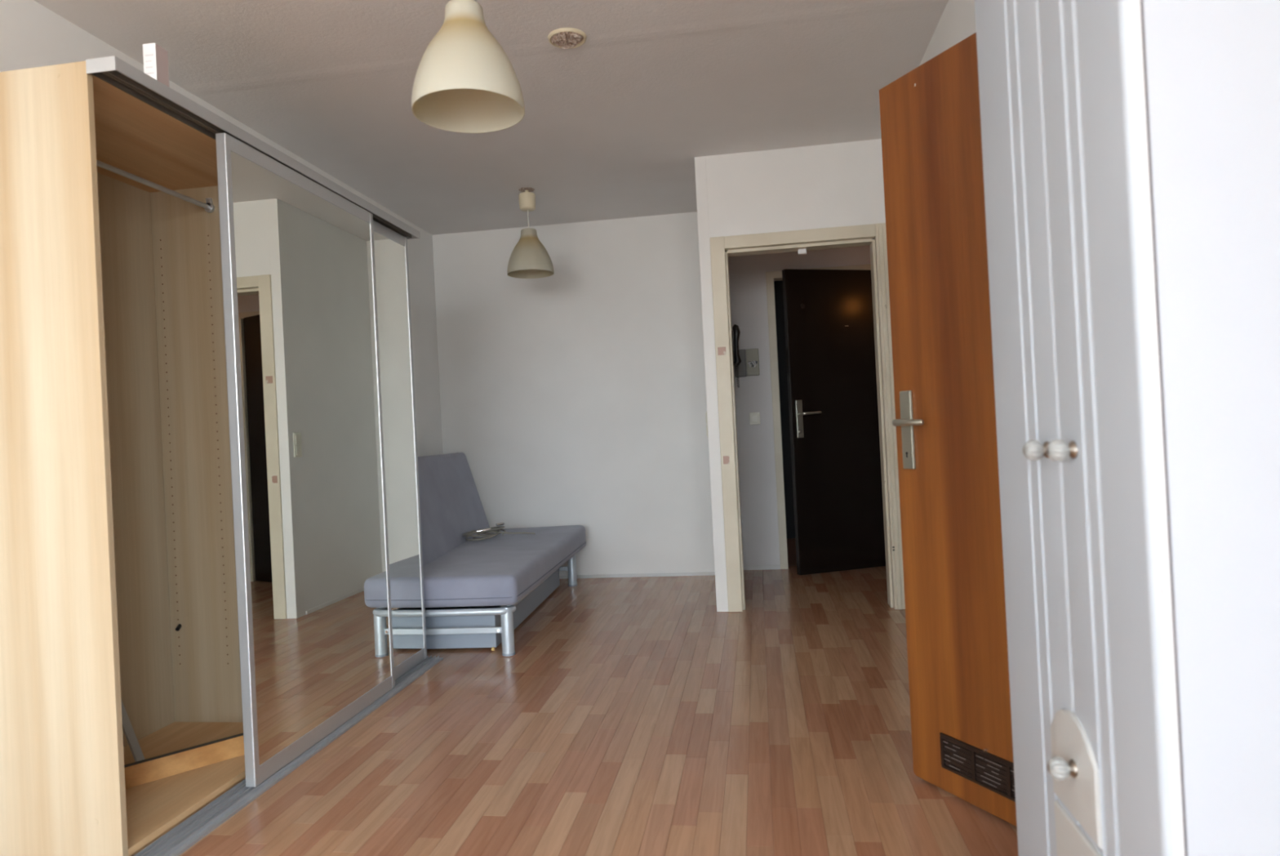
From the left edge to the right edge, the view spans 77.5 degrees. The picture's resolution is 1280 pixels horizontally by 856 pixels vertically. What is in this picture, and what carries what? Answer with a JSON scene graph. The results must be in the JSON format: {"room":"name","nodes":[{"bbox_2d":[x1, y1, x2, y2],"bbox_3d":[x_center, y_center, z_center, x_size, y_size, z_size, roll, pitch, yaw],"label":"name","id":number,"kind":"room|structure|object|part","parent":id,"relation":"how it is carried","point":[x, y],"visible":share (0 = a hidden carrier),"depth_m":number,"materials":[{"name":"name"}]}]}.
{"room":"bedroom","nodes":[
{"label":"bedroom","id":0,"kind":"room"},
{"bbox_2d":[0,0,443,456],"bbox_3d":[-2.206,-0.131,0.874,0.100,2.700,10.090,-3,0,8],"label":"wall","id":1,"kind":"structure","parent":0,"point":[32,35],"depth_m":3.80,"materials":[{"name":"white paint"}]},
{"bbox_2d":[179,0,948,96],"bbox_3d":[-0.379,-1.462,3.069,3.007,0.003,0.100,-3,0,8],"label":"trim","id":2,"kind":"structure","parent":1,"relation":"attached to","point":[877,6],"depth_m":3.02,"materials":[{"name":"paint"}]},
{"bbox_2d":[33,0,946,235],"bbox_3d":[0.004,-1.539,1.411,4.450,0.100,11.800,-3,0,8],"label":"ceiling","id":3,"kind":"structure","parent":0,"point":[619,131],"depth_m":3.45,"materials":[{"name":"paint"}]},
{"bbox_2d":[411,0,524,133],"bbox_3d":[-0.449,-1.130,2.018,0.280,0.666,0.280,-3,0,8],"label":"pendant lamp","id":4,"kind":"object","parent":3,"relation":"hanging from","point":[465,82],"visible":1,"depth_m":1.96,"materials":[{"name":"beige plastic"}]},
{"bbox_2d":[518,186,534,191],"bbox_3d":[-0.684,-1.436,4.816,0.104,0.007,0.100,-3,0,8],"label":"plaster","id":5,"kind":"object","parent":3,"relation":"attached to","point":[522,189],"visible":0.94,"depth_m":4.80,"materials":[{"name":"paint"}]},
{"bbox_2d":[506,189,554,278],"bbox_3d":[-0.672,-1.184,4.816,0.280,0.510,0.280,-3,0,8],"label":"pendant lamp","id":6,"kind":"object","parent":3,"relation":"hanging from","point":[529,259],"visible":1,"depth_m":4.75,"materials":[{"name":"beige plastic"}]},
{"bbox_3d":[-0.666,-1.063,4.815,0.280,0.269,0.280,-3,0,8],"label":"lamp shade","id":7,"kind":"part","parent":6,"relation":"part of","materials":[{"name":"beige plastic"}]},
{"bbox_2d":[547,27,586,48],"bbox_3d":[-0.273,-1.458,2.998,0.146,0.018,0.146,-3,0,8],"label":"ceiling rose","id":8,"kind":"object","parent":3,"relation":"attached to","point":[563,37],"visible":1,"depth_m":2.98,"materials":[{"name":"beige plastic"}]},
{"bbox_2d":[432,211,715,574],"bbox_3d":[-0.397,-0.197,5.657,2.096,2.700,0.100,-3,0,8],"label":"wall","id":9,"kind":"structure","parent":0,"point":[575,394],"depth_m":5.60,"materials":[{"name":"white paint"}]},
{"bbox_2d":[559,571,715,577],"bbox_3d":[-0.399,1.044,5.605,1.986,0.022,0.008,-3,0,8],"label":"baseboard","id":10,"kind":"structure","parent":9,"relation":"attached to","point":[698,573],"depth_m":5.54,"materials":[{"name":"white paint"}]},
{"bbox_2d":[178,537,1018,855],"bbox_3d":[0.132,1.068,1.398,4.450,0.120,11.800,-3,0,8],"label":"floor","id":11,"kind":"structure","parent":0,"point":[633,715],"depth_m":2.56,"materials":[{"name":"brown laminate"}]},
{"bbox_2d":[0,55,443,855],"bbox_3d":[-1.413,0.097,2.865,0.657,1.985,1.780,-3,0,8],"label":"wardrobe","id":12,"kind":"object","parent":11,"relation":"on","point":[210,509],"depth_m":2.56,"materials":[{"name":"brown wood"}]},
{"bbox_3d":[-1.588,0.103,2.002,0.562,1.983,0.018,-3,0,8],"label":"panel","id":13,"kind":"part","parent":12,"relation":"part of","materials":[{"name":"brown wood"}]},
{"bbox_3d":[-1.655,0.850,2.516,0.174,0.411,0.028,-3,0,11],"label":"metal strip","id":14,"kind":"part","parent":12,"relation":"part of","materials":[{"name":"grey metal"}]},
{"bbox_3d":[-1.736,0.113,2.906,0.006,1.945,1.727,-3,0,8],"label":"panel","id":15,"kind":"part","parent":12,"relation":"part of","materials":[{"name":"brown wood"}]},
{"bbox_3d":[-1.604,-0.788,2.442,0.017,0.017,0.852,-3,0,8],"label":"hanging rail","id":16,"kind":"part","parent":12,"relation":"part of","materials":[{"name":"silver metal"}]},
{"bbox_3d":[-1.508,-0.879,2.870,0.554,0.020,1.727,-3,0,8],"label":"panel","id":17,"kind":"part","parent":12,"relation":"part of","materials":[{"name":"brown wood"}]},
{"bbox_2d":[142,43,168,87],"bbox_3d":[-1.366,-0.988,2.252,0.038,0.172,0.053,-3,0,5],"label":"carton","id":18,"kind":"object","parent":12,"relation":"on","point":[155,57],"visible":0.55,"depth_m":2.23,"materials":[{"name":"white cardboard"}]},
{"bbox_2d":[145,53,154,74],"bbox_3d":[-1.368,-0.990,2.226,0.024,0.106,0.001,-3,0,5],"label":"print","id":19,"kind":"object","parent":18,"relation":"attached to","point":[149,58],"depth_m":2.23,"materials":[{"name":"white paper"}]},
{"bbox_3d":[-1.460,1.018,2.377,0.635,0.064,0.020,-3,0,-42],"label":"wood strip","id":20,"kind":"part","parent":12,"relation":"part of","materials":[{"name":"beige wood"}]},
{"bbox_3d":[-1.412,1.060,2.861,0.554,0.018,1.727,-3,0,8],"label":"panel","id":21,"kind":"part","parent":12,"relation":"part of","materials":[{"name":"brown wood"}]},
{"bbox_2d":[231,151,391,764],"bbox_3d":[-1.116,0.087,2.801,0.003,1.837,0.868,-3,0,8],"label":"mirror","id":22,"kind":"object","parent":12,"relation":"on","point":[308,359],"depth_m":2.70,"materials":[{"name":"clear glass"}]},
{"bbox_2d":[373,231,423,666],"bbox_3d":[-1.095,0.088,3.212,0.003,1.837,0.870,-3,0,8],"label":"mirror","id":23,"kind":"object","parent":12,"relation":"on","point":[391,254],"depth_m":3.49,"materials":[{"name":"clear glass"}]},
{"bbox_2d":[417,452,586,655],"bbox_3d":[-0.927,0.612,4.620,0.935,0.925,1.833,-3,0,6],"label":"bed","id":24,"kind":"object","parent":11,"relation":"on","point":[477,593],"depth_m":4.32,"materials":[{"name":"grey fabric"}]},
{"bbox_2d":[417,452,489,565],"bbox_3d":[-1.219,0.489,4.648,0.284,0.651,1.810,-3,0,3],"label":"cushion","id":25,"kind":"object","parent":24,"relation":"on","point":[451,505],"depth_m":4.77,"materials":[{"name":"grey fabric"}]},
{"bbox_3d":[-0.912,0.863,3.746,0.658,0.033,0.074,-3,0,6],"label":"rail","id":26,"kind":"part","parent":24,"relation":"part of","materials":[{"name":"silver metal"}]},
{"bbox_3d":[-0.912,0.633,4.929,0.430,0.082,0.312,-3,0,-42],"label":"cable coil","id":27,"kind":"part","parent":24,"relation":"part of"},
{"bbox_2d":[422,524,586,607],"bbox_3d":[-0.817,0.758,4.610,0.722,0.159,1.830,-3,0,6],"label":"seat cushion","id":28,"kind":"object","parent":24,"relation":"on","point":[500,569],"depth_m":4.07,"materials":[{"name":"grey fabric"}]},
{"bbox_3d":[-0.618,0.945,3.721,0.058,0.222,0.058,-3,0,6],"label":"leg","id":29,"kind":"part","parent":24,"relation":"part of","materials":[{"name":"silver metal"}]},
{"bbox_3d":[-0.535,0.844,4.547,0.026,0.026,1.620,-3,0,6],"label":"rail","id":30,"kind":"part","parent":24,"relation":"part of","materials":[{"name":"silver metal"}]},
{"bbox_3d":[-0.455,0.945,5.343,0.058,0.222,0.058,-3,0,6],"label":"leg","id":31,"kind":"part","parent":24,"relation":"part of","materials":[{"name":"silver metal"}]},
{"bbox_2d":[974,0,1279,855],"bbox_3d":[0.762,-0.035,1.210,0.344,2.020,0.585,-3,0,8],"label":"wardrobe","id":32,"kind":"object","parent":11,"relation":"on","point":[1131,148],"visible":1,"depth_m":0.95,"materials":[{"name":"wood"}]},
{"bbox_3d":[0.663,-0.049,1.359,0.021,1.958,0.318,-3,0,8],"label":"door","id":33,"kind":"part","parent":32,"relation":"part of","materials":[{"name":"white wood"}]},
{"bbox_3d":[0.622,0.035,1.253,0.036,0.032,0.033,-3,0,8],"label":"knob","id":34,"kind":"part","parent":32,"relation":"part of","materials":[{"name":"grey metal"}]},
{"bbox_3d":[0.607,0.032,1.150,0.036,0.032,0.033,-3,0,8],"label":"knob","id":35,"kind":"part","parent":32,"relation":"part of","materials":[{"name":"white ceramic"}]},
{"bbox_3d":[0.631,0.510,1.194,0.036,0.032,0.033,-3,0,8],"label":"knob","id":36,"kind":"part","parent":32,"relation":"part of","materials":[{"name":"grey metal"}]},
{"bbox_3d":[0.654,0.509,1.203,0.007,0.160,0.173,-3,0,8],"label":"drawer","id":37,"kind":"part","parent":32,"relation":"part of","materials":[{"name":"beige wood"}]},
{"bbox_3d":[0.666,0.755,1.201,0.007,0.310,0.173,-3,0,8],"label":"drawer","id":38,"kind":"part","parent":32,"relation":"part of","materials":[{"name":"wood"}]},
{"bbox_3d":[0.620,-0.048,1.069,0.021,1.958,0.264,-3,0,8],"label":"door","id":39,"kind":"part","parent":32,"relation":"part of","materials":[{"name":"white wood"}]},
{"bbox_3d":[0.755,-0.036,0.925,0.277,2.020,0.016,-3,0,8],"label":"panel","id":40,"kind":"part","parent":32,"relation":"part of","materials":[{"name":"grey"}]},
{"bbox_2d":[773,280,795,537],"bbox_3d":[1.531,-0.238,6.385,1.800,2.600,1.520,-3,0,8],"label":"door frame","id":41,"kind":"structure","parent":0,"point":[778,285],"depth_m":7.09,"materials":[{"name":"black paint"}]},
{"bbox_2d":[705,138,885,601],"bbox_3d":[1.168,-0.280,4.319,1.614,2.700,0.110,-3,0,8],"label":"wall","id":42,"kind":"structure","parent":0,"point":[838,184],"depth_m":4.31,"materials":[{"name":"white paint"}]},
{"bbox_2d":[694,155,728,611],"bbox_3d":[0.395,-0.242,4.401,0.062,2.500,0.052,-3,0,8],"label":"wall","id":43,"kind":"structure","parent":42,"relation":"attached to","point":[700,162],"depth_m":4.37,"materials":[{"name":"white paint"}]},
{"bbox_2d":[710,222,905,611],"bbox_3d":[0.905,-0.042,4.358,0.938,2.050,0.150,-3,0,8],"label":"door frame","id":44,"kind":"structure","parent":42,"relation":"in","point":[801,242],"depth_m":4.33,"materials":[{"name":"beige paint"}]},
{"bbox_3d":[1.326,-0.053,4.225,0.022,2.030,0.010,-3,0,8],"label":"frame moulding","id":45,"kind":"part","parent":44,"relation":"part of","materials":[{"name":"beige paint"}]},
{"bbox_2d":[728,239,873,564],"bbox_3d":[1.413,-0.286,5.574,1.494,2.700,0.120,-3,0,8],"label":"wall","id":46,"kind":"structure","parent":0,"point":[747,273],"depth_m":5.60,"materials":[{"name":"grey paint"}]},
{"bbox_2d":[733,349,746,377],"bbox_3d":[0.703,-0.454,5.590,0.080,0.188,0.053,-3,0,8],"label":"meter box","id":47,"kind":"object","parent":46,"relation":"attached to","point":[742,366],"visible":0.76,"depth_m":5.56,"materials":[{"name":"grey"}]},
{"bbox_2d":[745,348,759,375],"bbox_3d":[0.788,-0.461,5.576,0.088,0.186,0.055,-3,0,8],"label":"junction box","id":48,"kind":"object","parent":46,"relation":"attached to","point":[752,354],"visible":1,"depth_m":5.57,"materials":[{"name":"beige plastic"}]},
{"bbox_2d":[749,412,759,424],"bbox_3d":[0.806,-0.066,5.596,0.072,0.084,0.012,-3,0,8],"label":"switch","id":49,"kind":"object","parent":46,"relation":"attached to","point":[754,417],"visible":1,"depth_m":5.59,"materials":[{"name":"beige plastic"}]},
{"bbox_2d":[743,564,780,569],"bbox_3d":[0.855,0.978,5.592,0.262,0.030,0.010,-3,0,8],"label":"baseboard","id":50,"kind":"structure","parent":46,"relation":"attached to","point":[778,566],"depth_m":5.59,"materials":[{"name":"white paint"}]},
{"bbox_2d":[765,263,885,574],"bbox_3d":[1.318,-0.072,5.412,0.815,2.080,0.428,-3,0,8],"label":"door","id":51,"kind":"structure","parent":46,"relation":"in","point":[834,426],"depth_m":5.37,"materials":[{"name":"black paint"}]},
{"bbox_3d":[1.059,-0.060,5.287,0.046,0.250,0.009,-3,0,-16],"label":"handle plate","id":52,"kind":"part","parent":51,"relation":"part of","materials":[{"name":"silver metal"}]},
{"bbox_3d":[1.124,-0.097,5.257,0.152,0.022,0.055,-3,0,2],"label":"handle","id":53,"kind":"part","parent":51,"relation":"part of","materials":[{"name":"silver metal"}]},
{"bbox_2d":[919,0,976,66],"bbox_3d":[0.777,-0.283,-0.171,0.100,2.700,8.888,-3,0,8],"label":"wall","id":54,"kind":"structure","parent":0,"point":[957,23],"depth_m":2.83,"materials":[{"name":"white paint"}]},
{"bbox_2d":[879,32,1017,826],"bbox_3d":[0.907,-0.034,1.977,0.491,2.010,0.825,-3,0,8],"label":"door","id":55,"kind":"structure","parent":54,"relation":"in","point":[944,421],"depth_m":2.06,"materials":[{"name":"brown wood"}]},
{"bbox_3d":[0.734,0.005,2.189,0.009,0.215,0.043,-3,0,-25],"label":"handle plate","id":56,"kind":"part","parent":55,"relation":"part of","materials":[{"name":"silver metal"}]},
{"bbox_3d":[0.729,-0.016,2.138,0.057,0.021,0.110,-3,0,-28],"label":"handle","id":57,"kind":"part","parent":55,"relation":"part of","materials":[{"name":"silver metal"}]},
{"bbox_2d":[939,732,1015,801],"bbox_3d":[0.895,0.853,1.932,0.006,0.092,0.433,-3,0,-25],"label":"vent grille","id":58,"kind":"object","parent":55,"relation":"attached to","point":[988,769],"depth_m":2.02,"materials":[{"name":"black plastic"}]},
{"bbox_3d":[0.529,-0.245,5.106,0.120,2.700,1.262,-3,0,8],"label":"wall","id":59,"kind":"structure","parent":0,"visible":0},
{"bbox_2d":[705,410,708,437],"bbox_3d":[0.380,-0.021,4.467,0.014,0.150,0.080,-3,0,8],"label":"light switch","id":60,"kind":"object","parent":59,"relation":"attached to","point":[706,411],"visible":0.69,"depth_m":4.43,"materials":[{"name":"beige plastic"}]},
{"bbox_2d":[731,324,741,387],"bbox_3d":[0.613,-0.459,5.094,0.069,0.407,0.090,-3,0,8],"label":"intercom","id":61,"kind":"object","parent":59,"relation":"attached to","point":[735,329],"visible":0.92,"depth_m":5.08,"materials":[{"name":"black plastic"}]},
{"bbox_3d":[0.587,-0.508,5.098,0.022,0.220,0.090,-3,0,8],"label":"plate","id":62,"kind":"part","parent":61,"relation":"part of","materials":[{"name":"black plastic"}]},
{"bbox_3d":[0.625,-0.329,5.093,0.018,0.145,0.018,-3,0,8],"label":"cord","id":63,"kind":"part","parent":61,"relation":"part of","materials":[{"name":"black plastic"}]}
]}

